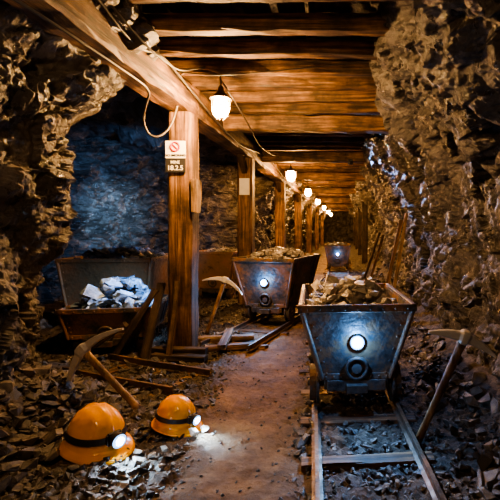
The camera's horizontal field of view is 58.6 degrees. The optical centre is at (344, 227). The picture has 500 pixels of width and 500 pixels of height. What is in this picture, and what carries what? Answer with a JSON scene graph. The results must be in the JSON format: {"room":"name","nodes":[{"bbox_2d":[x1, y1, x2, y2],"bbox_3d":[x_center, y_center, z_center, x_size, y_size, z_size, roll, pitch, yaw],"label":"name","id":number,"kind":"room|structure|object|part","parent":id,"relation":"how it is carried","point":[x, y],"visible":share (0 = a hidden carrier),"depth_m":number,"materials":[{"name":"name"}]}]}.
{"room":"underground passage","nodes":[
{"label":"underground passage","id":0,"kind":"room"},
{"bbox_2d":[0,0,330,381],"bbox_3d":[-3.263,-0.250,19.996,4.158,3.600,44.008,0,0,0],"label":"wall","id":1,"kind":"structure","parent":0,"point":[60,197],"depth_m":3.13,"materials":[{"name":"stone"}]},
{"bbox_2d":[65,1,376,162],"bbox_3d":[-2.065,-1.496,20.233,7.070,1.033,44.466,0,0,0],"label":"ceiling","id":2,"kind":"structure","parent":0,"point":[120,118],"depth_m":5.84,"materials":[{"name":"black stone"}]},
{"bbox_2d":[0,242,499,499],"bbox_3d":[-2.054,1.088,20.185,7.092,0.514,44.370,0,0,0],"label":"floor","id":3,"kind":"structure","parent":0,"point":[237,463],"depth_m":2.82,"materials":[{"name":"brown soil"}]},
{"bbox_2d":[59,402,134,464],"bbox_3d":[-1.438,1.163,2.506,0.466,0.270,0.360,0,0,33],"label":"helmet","id":4,"kind":"object","parent":3,"relation":"on","point":[97,431],"visible":0.99,"depth_m":2.40,"materials":[{"name":"orange plastic"}]},
{"bbox_2d":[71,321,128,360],"bbox_3d":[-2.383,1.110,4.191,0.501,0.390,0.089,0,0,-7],"label":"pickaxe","id":5,"kind":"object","parent":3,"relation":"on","point":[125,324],"visible":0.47,"depth_m":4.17},
{"bbox_2d":[66,328,140,408],"bbox_3d":[-1.717,1.002,3.075,0.579,0.578,0.080,0,0,7],"label":"pickaxe","id":6,"kind":"object","parent":3,"relation":"on","point":[82,350],"visible":0.89,"depth_m":3.07,"materials":[{"name":"brown wood"}]},
{"bbox_3d":[-1.683,1.062,3.065,0.510,0.458,0.047,0,0,10],"label":"handle","id":7,"kind":"part","parent":6,"relation":"part of","materials":[{"name":"brown wood"}]},
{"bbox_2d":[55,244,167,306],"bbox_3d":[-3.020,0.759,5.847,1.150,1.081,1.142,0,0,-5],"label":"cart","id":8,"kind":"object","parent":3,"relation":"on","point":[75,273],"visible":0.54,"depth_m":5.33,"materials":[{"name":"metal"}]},
{"bbox_2d":[56,275,167,349],"bbox_3d":[-2.519,0.926,4.796,0.910,0.767,0.893,0,0,-10],"label":"cart","id":9,"kind":"object","parent":3,"relation":"on","point":[96,313],"visible":0.75,"depth_m":4.46,"materials":[{"name":"metal"}]},
{"bbox_2d":[62,296,166,335],"bbox_3d":[-2.520,0.985,4.800,0.860,0.300,0.850,0,0,-10],"label":"tub","id":10,"kind":"object","parent":9,"relation":"in","point":[77,320],"depth_m":4.40,"materials":[{"name":"metal"}]},
{"bbox_2d":[109,288,157,359],"bbox_3d":[-2.119,0.960,4.327,0.458,0.680,0.081,0,0,-38],"label":"leaning board","id":11,"kind":"object","parent":3,"relation":"on","point":[153,292],"visible":0.95,"depth_m":4.30,"materials":[{"name":"brown wood"}]},
{"bbox_2d":[62,353,211,396],"bbox_3d":[-1.832,1.281,3.756,1.256,0.110,0.703,0,0,22],"label":"track","id":12,"kind":"object","parent":3,"relation":"on","point":[168,390],"visible":0.52,"depth_m":3.76,"materials":[{"name":"metal"}]},
{"bbox_3d":[-1.913,1.257,3.552,1.257,0.062,0.068,0,0,23],"label":"rail","id":13,"kind":"part","parent":12,"relation":"part of","materials":[{"name":"metal"}]},
{"bbox_3d":[-1.742,1.257,3.957,1.238,0.062,0.068,0,0,23],"label":"rail","id":14,"kind":"part","parent":12,"relation":"part of","materials":[{"name":"metal"}]},
{"bbox_2d":[140,282,165,359],"bbox_3d":[-1.939,0.928,4.351,0.088,0.723,0.344,0,0,7],"label":"leaning board","id":15,"kind":"object","parent":3,"relation":"on","point":[151,326],"visible":0.9,"depth_m":4.32,"materials":[{"name":"brown wood"}]},
{"bbox_2d":[113,425,214,466],"bbox_3d":[-1.034,1.279,2.515,0.266,0.059,0.596,0,0,27],"label":"chunks","id":16,"kind":"object","parent":3,"relation":"on","point":[193,431],"visible":0.88,"depth_m":2.48,"materials":[{"name":"stone"}]},
{"bbox_2d":[151,394,203,437],"bbox_3d":[-1.093,1.202,2.808,0.363,0.215,0.284,0,0,36],"label":"helmet","id":17,"kind":"object","parent":3,"relation":"on","point":[175,414],"visible":0.98,"depth_m":2.73,"materials":[{"name":"orange plastic"}]},
{"bbox_2d":[150,352,207,362],"bbox_3d":[-1.627,1.269,4.213,0.563,0.060,0.106,0,0,7],"label":"wooden plank","id":18,"kind":"object","parent":3,"relation":"on","point":[188,357],"visible":0.91,"depth_m":4.17,"materials":[{"name":"brown wood"}]},
{"bbox_2d":[166,281,179,354],"bbox_3d":[-1.716,0.921,4.287,0.063,0.773,0.187,0,0,12],"label":"leaning board","id":19,"kind":"object","parent":18,"relation":"on","point":[171,334],"visible":0.9,"depth_m":4.28,"materials":[{"name":"brown wood"}]},
{"bbox_2d":[151,111,207,354],"bbox_3d":[-1.671,0.080,4.479,0.552,2.551,0.362,0,0,0],"label":"timber post","id":20,"kind":"object","parent":3,"relation":"on","point":[182,145],"visible":0.99,"depth_m":4.40,"materials":[{"name":"brown wood"}]},
{"bbox_2d":[3,0,198,115],"bbox_3d":[-1.700,-1.340,2.854,0.294,0.314,3.513,0,0,0],"label":"header beam","id":21,"kind":"structure","parent":20,"relation":"on","point":[82,19],"depth_m":2.94,"materials":[{"name":"brown wood"}]},
{"bbox_2d":[13,0,177,137],"bbox_3d":[-1.703,-1.038,2.853,0.308,0.385,2.713,0,0,0],"label":"cable","id":22,"kind":"object","parent":21,"relation":"hanging from","point":[19,2],"visible":1,"depth_m":2.78,"materials":[{"name":"rubber"}]},
{"bbox_2d":[110,5,205,70],"bbox_3d":[-1.453,-1.404,3.307,0.101,0.206,1.428,0,0,9],"label":"cable","id":23,"kind":"object","parent":21,"relation":"attached to","point":[111,6],"visible":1,"depth_m":3.13,"materials":[{"name":"rubber"}]},
{"bbox_2d":[179,68,231,119],"bbox_3d":[-1.334,-1.266,4.050,0.531,0.492,0.204,0,0,0],"label":"lamp","id":24,"kind":"object","parent":21,"relation":"attached to","point":[220,98],"visible":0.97,"depth_m":4.02,"materials":[{"name":"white glass"}]},
{"bbox_3d":[-1.380,-1.421,4.056,0.440,0.182,0.027,0,0,3],"label":"arm","id":25,"kind":"part","parent":24,"relation":"part of"},
{"bbox_3d":[-1.170,-1.130,4.050,0.136,0.170,0.133,0,0,0],"label":"glass","id":26,"kind":"part","parent":24,"relation":"part of","materials":[{"name":"white glass"}]},
{"bbox_2d":[128,0,402,3],"bbox_3d":[-0.589,-1.575,2.824,2.432,0.144,0.134,0,0,1],"label":"cross beam","id":27,"kind":"structure","parent":21,"relation":"on","point":[129,1],"depth_m":2.86,"materials":[{"name":"brown wood"}]},
{"bbox_2d":[143,12,388,36],"bbox_3d":[-0.592,-1.551,3.282,2.432,0.144,0.134,0,0,1],"label":"cross beam","id":28,"kind":"structure","parent":21,"relation":"on","point":[167,24],"depth_m":3.22,"materials":[{"name":"brown wood"}]},
{"bbox_2d":[156,37,376,59],"bbox_3d":[-0.590,-1.561,3.748,2.435,0.146,0.131,0,0,-1],"label":"cross beam","id":29,"kind":"structure","parent":21,"relation":"on","point":[181,47],"depth_m":3.69,"materials":[{"name":"brown wood"}]},
{"bbox_2d":[167,59,371,76],"bbox_3d":[-0.590,-1.557,4.198,2.435,0.145,0.121,0,0,-1],"label":"cross beam","id":30,"kind":"structure","parent":21,"relation":"on","point":[222,66],"depth_m":4.14,"materials":[{"name":"brown wood"}]},
{"bbox_2d":[177,61,366,75],"bbox_3d":[-0.667,-1.421,3.833,1.734,0.149,0.097,0,0,2],"label":"cable","id":31,"kind":"object","parent":21,"relation":"attached to","point":[361,61],"visible":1,"depth_m":3.81,"materials":[{"name":"rubber"}]},
{"bbox_2d":[182,76,376,91],"bbox_3d":[-0.586,-1.564,4.644,2.425,0.146,0.155,0,0,-1],"label":"cross beam","id":32,"kind":"structure","parent":21,"relation":"on","point":[279,83],"depth_m":4.58,"materials":[{"name":"brown wood"}]},
{"bbox_3d":[-1.730,-0.800,4.388,0.200,0.175,0.015,0,0,0],"label":"warning sign panel","id":33,"kind":"part","parent":20,"relation":"part of","materials":[{"name":"white plastic"}]},
{"bbox_3d":[-1.730,-0.635,4.388,0.200,0.135,0.015,0,0,0],"label":"sign panel","id":34,"kind":"part","parent":20,"relation":"part of","materials":[{"name":"brown metal"}]},
{"bbox_3d":[-1.700,0.080,4.530,0.261,2.551,0.261,0,0,0],"label":"post","id":35,"kind":"part","parent":20,"relation":"part of","materials":[{"name":"brown wood"}]},
{"bbox_2d":[202,276,242,334],"bbox_3d":[-1.508,0.952,5.293,0.496,0.714,0.080,0,0,-6],"label":"pickaxe","id":36,"kind":"object","parent":3,"relation":"on","point":[225,280],"visible":1,"depth_m":5.27,"materials":[{"name":"brown wood"}]},
{"bbox_3d":[-1.578,0.955,5.279,0.278,0.708,0.044,0,0,-12],"label":"handle","id":37,"kind":"part","parent":36,"relation":"part of","materials":[{"name":"brown wood"}]},
{"bbox_2d":[198,333,253,342],"bbox_3d":[-1.400,1.248,4.864,0.731,0.068,0.111,0,0,-14],"label":"wooden plank","id":38,"kind":"object","parent":3,"relation":"on","point":[250,336],"visible":0.55,"depth_m":4.86,"materials":[{"name":"brown wood"}]},
{"bbox_2d":[198,246,255,298],"bbox_3d":[-2.321,0.837,8.247,0.870,0.980,1.122,0,0,10],"label":"cart","id":39,"kind":"object","parent":3,"relation":"on","point":[213,262],"visible":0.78,"depth_m":7.78,"materials":[{"name":"metal"}]},
{"bbox_2d":[198,251,236,285],"bbox_3d":[-2.320,0.766,8.250,0.820,0.655,1.080,0,0,10],"label":"tub","id":40,"kind":"object","parent":39,"relation":"in","point":[211,263],"depth_m":7.76,"materials":[{"name":"brown metal"}]},
{"bbox_2d":[205,342,254,351],"bbox_3d":[-1.214,1.255,4.535,0.510,0.061,0.101,0,0,-20],"label":"wooden plank","id":41,"kind":"object","parent":3,"relation":"on","point":[235,346],"visible":0.74,"depth_m":4.51,"materials":[{"name":"brown wood"}]},
{"bbox_2d":[217,328,233,349],"bbox_3d":[-1.300,1.204,4.699,0.090,0.056,0.717,0,1,-8],"label":"wooden plank","id":42,"kind":"object","parent":41,"relation":"on","point":[222,345],"visible":1,"depth_m":4.59,"materials":[{"name":"brown wood"}]},
{"bbox_2d":[237,154,254,304],"bbox_3d":[-1.700,0.060,7.243,0.262,2.593,0.576,0,0,0],"label":"timber post","id":43,"kind":"object","parent":3,"relation":"on","point":[246,166],"visible":0.76,"depth_m":7.28,"materials":[{"name":"brown wood"}]},
{"bbox_3d":[-1.700,-0.700,7.265,0.170,0.280,0.012,0,0,0],"label":"notice panel","id":44,"kind":"part","parent":43,"relation":"part of","materials":[{"name":"beige paper"}]},
{"bbox_2d":[0,267,499,499],"bbox_3d":[-1.629,1.122,6.885,5.375,0.440,10.038,0,0,0],"label":"rocks","id":45,"kind":"object","parent":3,"relation":"on","point":[87,385],"visible":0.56,"depth_m":2.59},
{"bbox_2d":[0,273,499,499],"bbox_3d":[-1.337,1.145,6.442,4.581,0.386,9.565,0,0,0],"label":"gravel","id":46,"kind":"object","parent":3,"relation":"on","point":[57,471],"visible":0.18,"depth_m":2.67,"materials":[{"name":"grey gravel"}]},
{"bbox_2d":[199,277,340,351],"bbox_3d":[-0.649,1.281,7.659,0.961,0.110,6.386,0,0,9],"label":"track","id":47,"kind":"object","parent":3,"relation":"on","point":[259,344],"visible":0.23,"depth_m":5.35,"materials":[{"name":"metal"}]},
{"bbox_3d":[-0.402,1.257,7.618,0.233,0.062,6.385,0,0,9],"label":"rail","id":48,"kind":"part","parent":47,"relation":"part of","materials":[{"name":"metal"}]},
{"bbox_2d":[231,246,320,321],"bbox_3d":[-0.931,0.752,6.077,0.890,0.986,1.192,0,0,13],"label":"cart","id":49,"kind":"object","parent":47,"relation":"on","point":[271,280],"visible":0.89,"depth_m":5.61,"materials":[{"name":"metal"}]},
{"bbox_2d":[235,254,317,304],"bbox_3d":[-0.930,0.720,6.080,0.840,0.630,1.150,0,0,13],"label":"tub","id":50,"kind":"object","parent":49,"relation":"in","point":[262,280],"depth_m":5.60,"materials":[{"name":"metal"}]},
{"bbox_2d":[275,181,285,247],"bbox_3d":[-1.701,0.060,11.139,0.260,2.589,0.584,0,0,0],"label":"timber post","id":51,"kind":"object","parent":3,"relation":"on","point":[280,187],"visible":0.7,"depth_m":11.18,"materials":[{"name":"brown wood"}]},
{"bbox_2d":[197,91,285,182],"bbox_3d":[-1.700,-1.340,8.002,0.293,0.312,6.814,0,0,0],"label":"header beam","id":52,"kind":"structure","parent":51,"relation":"on","point":[207,126],"depth_m":6.19,"materials":[{"name":"brown wood"}]},
{"bbox_2d":[97,0,317,204],"bbox_3d":[-1.538,-1.357,12.599,0.037,0.307,22.802,0,0,0],"label":"cable","id":53,"kind":"object","parent":52,"relation":"attached to","point":[104,7],"visible":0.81,"depth_m":4.00,"materials":[{"name":"rubber"}]},
{"bbox_2d":[201,91,375,104],"bbox_3d":[-0.589,-1.558,5.120,2.431,0.144,0.129,0,0,1],"label":"cross beam","id":54,"kind":"structure","parent":52,"relation":"on","point":[240,97],"depth_m":5.07,"materials":[{"name":"brown wood"}]},
{"bbox_2d":[285,163,296,181],"bbox_3d":[-1.318,-1.249,9.300,0.562,0.528,0.265,0,0,0],"label":"lamp","id":55,"kind":"object","parent":52,"relation":"attached to","point":[290,175],"visible":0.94,"depth_m":9.24,"materials":[{"name":"white glass"}]},
{"bbox_3d":[-1.170,-1.127,9.300,0.177,0.221,0.172,0,0,0],"label":"glass","id":56,"kind":"part","parent":55,"relation":"part of","materials":[{"name":"white glass"}]},
{"bbox_2d":[227,103,379,114],"bbox_3d":[-0.592,-1.552,5.586,2.433,0.145,0.127,0,0,1],"label":"cross beam","id":57,"kind":"structure","parent":52,"relation":"on","point":[299,108],"depth_m":5.53,"materials":[{"name":"brown wood"}]},
{"bbox_2d":[223,114,388,133],"bbox_3d":[-0.520,-1.350,5.600,2.368,0.219,0.199,0,0,0],"label":"beam","id":58,"kind":"structure","parent":52,"relation":"attached to","point":[283,123],"depth_m":5.51,"materials":[{"name":"brown wood"}]},
{"bbox_2d":[248,136,363,142],"bbox_3d":[-0.589,-1.556,7.436,2.434,0.145,0.130,0,0,0],"label":"cross beam","id":59,"kind":"structure","parent":52,"relation":"on","point":[258,138],"depth_m":7.38,"materials":[{"name":"brown wood"}]},
{"bbox_2d":[244,133,369,136],"bbox_3d":[-0.590,-1.554,6.942,2.436,0.144,0.145,1,0,0],"label":"cross beam","id":60,"kind":"structure","parent":52,"relation":"on","point":[246,134],"depth_m":6.88,"materials":[{"name":"brown wood"}]},
{"bbox_2d":[254,142,363,147],"bbox_3d":[-0.590,-1.556,7.871,2.435,0.145,0.148,1,0,0],"label":"cross beam","id":61,"kind":"structure","parent":52,"relation":"on","point":[262,144],"depth_m":7.81,"materials":[{"name":"brown wood"}]},
{"bbox_2d":[247,114,370,115],"bbox_3d":[-0.591,-1.573,6.059,2.432,0.142,0.147,0,0,0],"label":"cross beam","id":62,"kind":"structure","parent":52,"relation":"on","point":[247,114],"depth_m":6.00,"materials":[{"name":"brown wood"}]},
{"bbox_2d":[257,146,361,150],"bbox_3d":[-0.590,-1.565,8.327,2.435,0.145,0.123,0,0,0],"label":"cross beam","id":63,"kind":"structure","parent":52,"relation":"on","point":[260,148],"depth_m":8.28,"materials":[{"name":"brown wood"}]},
{"bbox_2d":[262,151,366,163],"bbox_3d":[-0.521,-1.350,8.199,2.378,0.219,0.197,0,0,0],"label":"beam","id":64,"kind":"structure","parent":52,"relation":"attached to","point":[284,156],"depth_m":8.11,"materials":[{"name":"brown wood"}]},
{"bbox_2d":[221,79,278,157],"bbox_3d":[-1.213,-1.294,6.674,0.139,0.225,5.252,0,0,0],"label":"cable","id":65,"kind":"object","parent":64,"relation":"attached to","point":[221,79],"visible":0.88,"depth_m":4.79,"materials":[{"name":"rubber"}]},
{"bbox_2d":[276,163,363,165],"bbox_3d":[-0.589,-1.555,10.313,2.433,0.144,0.134,0,0,-1],"label":"cross beam","id":66,"kind":"structure","parent":52,"relation":"on","point":[278,164],"depth_m":10.26,"materials":[{"name":"brown wood"}]},
{"bbox_2d":[280,166,359,168],"bbox_3d":[-0.590,-1.575,10.980,2.430,0.146,0.133,0,0,0],"label":"cross beam","id":67,"kind":"structure","parent":52,"relation":"on","point":[282,167],"depth_m":10.92,"materials":[{"name":"brown wood"}]},
{"bbox_2d":[285,172,364,180],"bbox_3d":[-0.520,-1.349,11.300,2.380,0.218,0.198,0,0,0],"label":"beam","id":68,"kind":"structure","parent":52,"relation":"attached to","point":[307,176],"depth_m":11.21,"materials":[{"name":"brown wood"}]},
{"bbox_2d":[294,194,301,250],"bbox_3d":[-1.700,0.058,15.437,0.261,2.591,0.586,0,0,0],"label":"timber post","id":69,"kind":"object","parent":3,"relation":"on","point":[298,198],"visible":0.82,"depth_m":15.47,"materials":[{"name":"brown wood"}]},
{"bbox_2d":[286,181,309,200],"bbox_3d":[-1.700,-1.340,15.700,0.294,0.313,8.619,0,0,0],"label":"header beam","id":70,"kind":"structure","parent":69,"relation":"on","point":[292,186],"depth_m":13.98,"materials":[{"name":"brown wood"}]},
{"bbox_2d":[295,181,311,195],"bbox_3d":[-1.318,-1.264,13.600,0.562,0.496,0.265,0,0,0],"label":"lamp","id":71,"kind":"object","parent":70,"relation":"attached to","point":[307,190],"visible":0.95,"depth_m":13.54,"materials":[{"name":"white glass"}]},
{"bbox_3d":[-1.170,-1.127,13.600,0.177,0.221,0.172,0,0,0],"label":"glass","id":72,"kind":"part","parent":71,"relation":"part of","materials":[{"name":"white glass"}]},
{"bbox_2d":[284,169,360,172],"bbox_3d":[-0.589,-1.550,11.645,2.433,0.144,0.116,0,0,-1],"label":"cross beam","id":73,"kind":"structure","parent":70,"relation":"on","point":[297,170],"depth_m":11.60,"materials":[{"name":"brown wood"}]},
{"bbox_2d":[301,181,354,182],"bbox_3d":[-0.590,-1.558,14.294,2.435,0.145,0.124,0,0,1],"label":"cross beam","id":74,"kind":"structure","parent":70,"relation":"on","point":[301,181],"depth_m":14.24,"materials":[{"name":"brown wood"}]},
{"bbox_2d":[302,183,354,184],"bbox_3d":[-0.588,-1.574,14.954,2.430,0.145,0.142,0,0,0],"label":"cross beam","id":75,"kind":"structure","parent":70,"relation":"on","point":[303,183],"depth_m":14.89,"materials":[{"name":"brown wood"}]},
{"bbox_2d":[304,185,355,186],"bbox_3d":[-0.590,-1.558,15.597,2.431,0.145,0.148,1,0,-1],"label":"cross beam","id":76,"kind":"structure","parent":70,"relation":"on","point":[304,185],"depth_m":15.54,"materials":[{"name":"brown wood"}]},
{"bbox_2d":[309,187,351,187],"bbox_3d":[-0.589,-1.560,16.270,2.433,0.144,0.148,0,0,1],"label":"cross beam","id":77,"kind":"structure","parent":70,"relation":"on","point":[309,187],"depth_m":16.21,"materials":[{"name":"brown wood"}]},
{"bbox_2d":[316,194,348,194],"bbox_3d":[-0.591,-1.553,19.537,2.433,0.143,0.137,0,0,0],"label":"cross beam","id":78,"kind":"structure","parent":70,"relation":"on","point":[316,194],"depth_m":19.48,"materials":[{"name":"brown wood"}]},
{"bbox_2d":[306,203,311,252],"bbox_3d":[-1.700,0.061,20.339,0.262,2.587,0.584,0,0,0],"label":"timber post","id":79,"kind":"object","parent":3,"relation":"on","point":[309,207],"visible":0.83,"depth_m":20.38,"materials":[{"name":"brown wood"}]},
{"bbox_2d":[315,208,318,248],"bbox_3d":[-1.700,0.063,25.841,0.261,2.584,0.579,0,0,0],"label":"timber post","id":80,"kind":"object","parent":3,"relation":"on","point":[317,210],"visible":0.91,"depth_m":25.88,"materials":[{"name":"brown wood"}]},
{"bbox_2d":[312,202,322,210],"bbox_3d":[-1.700,-1.340,26.000,0.294,0.314,12.018,0,0,0],"label":"header beam","id":81,"kind":"structure","parent":80,"relation":"on","point":[313,203],"depth_m":23.67,"materials":[{"name":"brown wood"}]},
{"bbox_2d":[316,196,349,197],"bbox_3d":[-0.588,-1.548,20.879,2.431,0.145,0.141,0,0,-1],"label":"cross beam","id":82,"kind":"structure","parent":81,"relation":"on","point":[316,196],"depth_m":20.82,"materials":[{"name":"brown wood"}]},
{"bbox_2d":[316,195,349,196],"bbox_3d":[-0.590,-1.552,20.218,2.436,0.146,0.131,0,0,-1],"label":"cross beam","id":83,"kind":"structure","parent":81,"relation":"on","point":[316,195],"depth_m":20.16,"materials":[{"name":"brown wood"}]},
{"bbox_2d":[320,212,323,245],"bbox_3d":[-1.700,0.061,31.840,0.261,2.589,0.583,0,0,0],"label":"timber post","id":84,"kind":"object","parent":3,"relation":"on","point":[322,214],"visible":0.86,"depth_m":31.88,"materials":[{"name":"brown wood"}]},
{"bbox_2d":[353,216,354,244],"bbox_3d":[0.720,0.027,32.000,0.211,2.558,0.211,0,0,0],"label":"timber post","id":85,"kind":"object","parent":3,"relation":"on","point":[353,216],"visible":0.47,"depth_m":31.91,"materials":[{"name":"brown wood"}]},
{"bbox_2d":[355,212,357,249],"bbox_3d":[0.720,0.023,25.999,0.211,2.554,0.211,0,0,0],"label":"timber post","id":86,"kind":"object","parent":3,"relation":"on","point":[356,214],"visible":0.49,"depth_m":25.90,"materials":[{"name":"brown wood"}]},
{"bbox_2d":[320,204,352,207],"bbox_3d":[-0.519,-1.350,26.000,2.369,0.220,0.199,0,0,0],"label":"beam","id":87,"kind":"structure","parent":86,"relation":"on","point":[326,205],"depth_m":25.91,"materials":[{"name":"brown wood"}]},
{"bbox_2d":[358,207,361,254],"bbox_3d":[0.720,0.025,20.500,0.211,2.560,0.212,0,0,0],"label":"timber post","id":88,"kind":"object","parent":3,"relation":"on","point":[359,210],"visible":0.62,"depth_m":20.40,"materials":[{"name":"brown wood"}]},
{"bbox_2d":[312,197,351,201],"bbox_3d":[-0.524,-1.350,20.499,2.369,0.218,0.198,0,0,0],"label":"beam","id":89,"kind":"structure","parent":88,"relation":"on","point":[323,199],"depth_m":20.42,"materials":[{"name":"brown wood"}]},
{"bbox_2d":[362,202,367,263],"bbox_3d":[0.720,0.027,15.600,0.211,2.558,0.212,0,0,0],"label":"timber post","id":90,"kind":"object","parent":3,"relation":"on","point":[364,207],"visible":0.8,"depth_m":15.50,"materials":[{"name":"brown wood"}]},
{"bbox_2d":[302,188,356,193],"bbox_3d":[-0.521,-1.349,15.600,2.376,0.218,0.199,0,0,0],"label":"beam","id":91,"kind":"structure","parent":90,"relation":"on","point":[314,190],"depth_m":15.51,"materials":[{"name":"brown wood"}]},
{"bbox_2d":[364,232,380,277],"bbox_3d":[0.561,0.698,9.451,0.471,1.220,0.060,0,0,-14],"label":"leaning board","id":92,"kind":"object","parent":3,"relation":"on","point":[378,233],"visible":0.8,"depth_m":9.44,"materials":[{"name":"brown wood"}]},
{"bbox_2d":[299,242,446,499],"bbox_3d":[-0.154,1.281,20.392,1.119,0.110,38.422,0,0,-1],"label":"track","id":93,"kind":"object","parent":3,"relation":"on","point":[417,456],"visible":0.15,"depth_m":2.42,"materials":[{"name":"metal"}]},
{"bbox_3d":[-0.422,1.257,20.387,0.349,0.062,38.425,0,0,-1],"label":"rail","id":94,"kind":"part","parent":93,"relation":"part of","materials":[{"name":"metal"}]},
{"bbox_2d":[324,242,350,269],"bbox_3d":[-0.215,0.829,13.097,0.790,0.828,1.122,0,0,0],"label":"cart","id":95,"kind":"object","parent":93,"relation":"on","point":[337,253],"visible":1,"depth_m":12.62,"materials":[{"name":"metal"}]},
{"bbox_2d":[326,244,349,261],"bbox_3d":[-0.215,0.780,13.100,0.740,0.550,1.080,0,0,0],"label":"tub","id":96,"kind":"object","parent":95,"relation":"in","point":[334,252],"depth_m":12.60,"materials":[{"name":"metal"}]},
{"bbox_2d":[297,275,416,402],"bbox_3d":[0.045,0.810,3.397,0.810,0.869,1.122,0,0,-4],"label":"cart","id":97,"kind":"object","parent":93,"relation":"on","point":[356,328],"visible":1,"depth_m":2.93,"materials":[{"name":"metal"}]},
{"bbox_2d":[303,285,408,373],"bbox_3d":[0.045,0.782,3.400,0.760,0.515,1.080,0,0,-4],"label":"tub","id":98,"kind":"object","parent":97,"relation":"in","point":[351,340],"depth_m":2.91,"materials":[{"name":"metal"}]},
{"bbox_3d":[0.147,1.257,20.408,0.348,0.062,38.384,0,0,-1],"label":"rail","id":99,"kind":"part","parent":93,"relation":"part of","materials":[{"name":"metal"}]},
{"bbox_2d":[370,235,384,276],"bbox_3d":[0.631,0.724,8.951,0.410,1.170,0.059,0,0,-15],"label":"leaning board","id":100,"kind":"object","parent":3,"relation":"on","point":[382,236],"visible":0.74,"depth_m":8.94,"materials":[{"name":"brown wood"}]},
{"bbox_2d":[386,220,402,283],"bbox_3d":[0.676,0.593,6.348,0.397,1.436,0.059,0,0,-17],"label":"leaning board","id":101,"kind":"object","parent":3,"relation":"on","point":[389,274],"visible":0.64,"depth_m":6.35,"materials":[{"name":"brown wood"}]},
{"bbox_2d":[393,213,407,288],"bbox_3d":[0.729,0.551,5.950,0.340,1.519,0.062,0,0,-22],"label":"leaning board","id":102,"kind":"object","parent":3,"relation":"on","point":[405,214],"visible":0.67,"depth_m":5.95,"materials":[{"name":"brown wood"}]},
{"bbox_2d":[416,329,495,443],"bbox_3d":[0.634,0.941,2.505,0.470,0.714,0.112,0,0,16],"label":"pickaxe","id":103,"kind":"object","parent":3,"relation":"on","point":[464,337],"visible":0.99,"depth_m":2.49,"materials":[{"name":"brown wood"}]},
{"bbox_3d":[0.572,0.945,2.534,0.339,0.706,0.046,0,0,25],"label":"handle","id":104,"kind":"part","parent":103,"relation":"part of","materials":[{"name":"brown wood"}]},
{"bbox_2d":[324,211,352,241],"bbox_3d":[-0.639,-0.300,41.040,4.325,3.600,0.418,0,0,2],"label":"wall","id":105,"kind":"structure","parent":0,"point":[338,227],"depth_m":41.06,"materials":[{"name":"brown stone"}]},
{"bbox_2d":[347,0,499,384],"bbox_3d":[0.713,-0.231,20.032,1.447,3.577,44.065,0,0,0],"label":"wall","id":106,"kind":"structure","parent":0,"point":[435,72],"depth_m":3.73,"materials":[{"name":"brown stone"}]},
{"bbox_3d":[-1.700,-1.340,35.999,0.294,0.314,8.022,0,0,0],"label":"header beam","id":107,"kind":"structure","parent":0,"visible":0},
{"bbox_3d":[-0.589,-1.556,36.055,2.424,0.145,0.130,1,0,0],"label":"cross beam","id":108,"kind":"structure","parent":107,"relation":"on","visible":0},
{"bbox_2d":[142,1,385,91],"bbox_3d":[-0.685,-1.661,20.625,2.333,0.047,40.258,0,0,0],"label":"roof frame","id":109,"kind":"object","parent":108,"relation":"on","point":[179,7],"visible":0.02,"depth_m":3.25,"materials":[{"name":"brown wood"}]}
]}

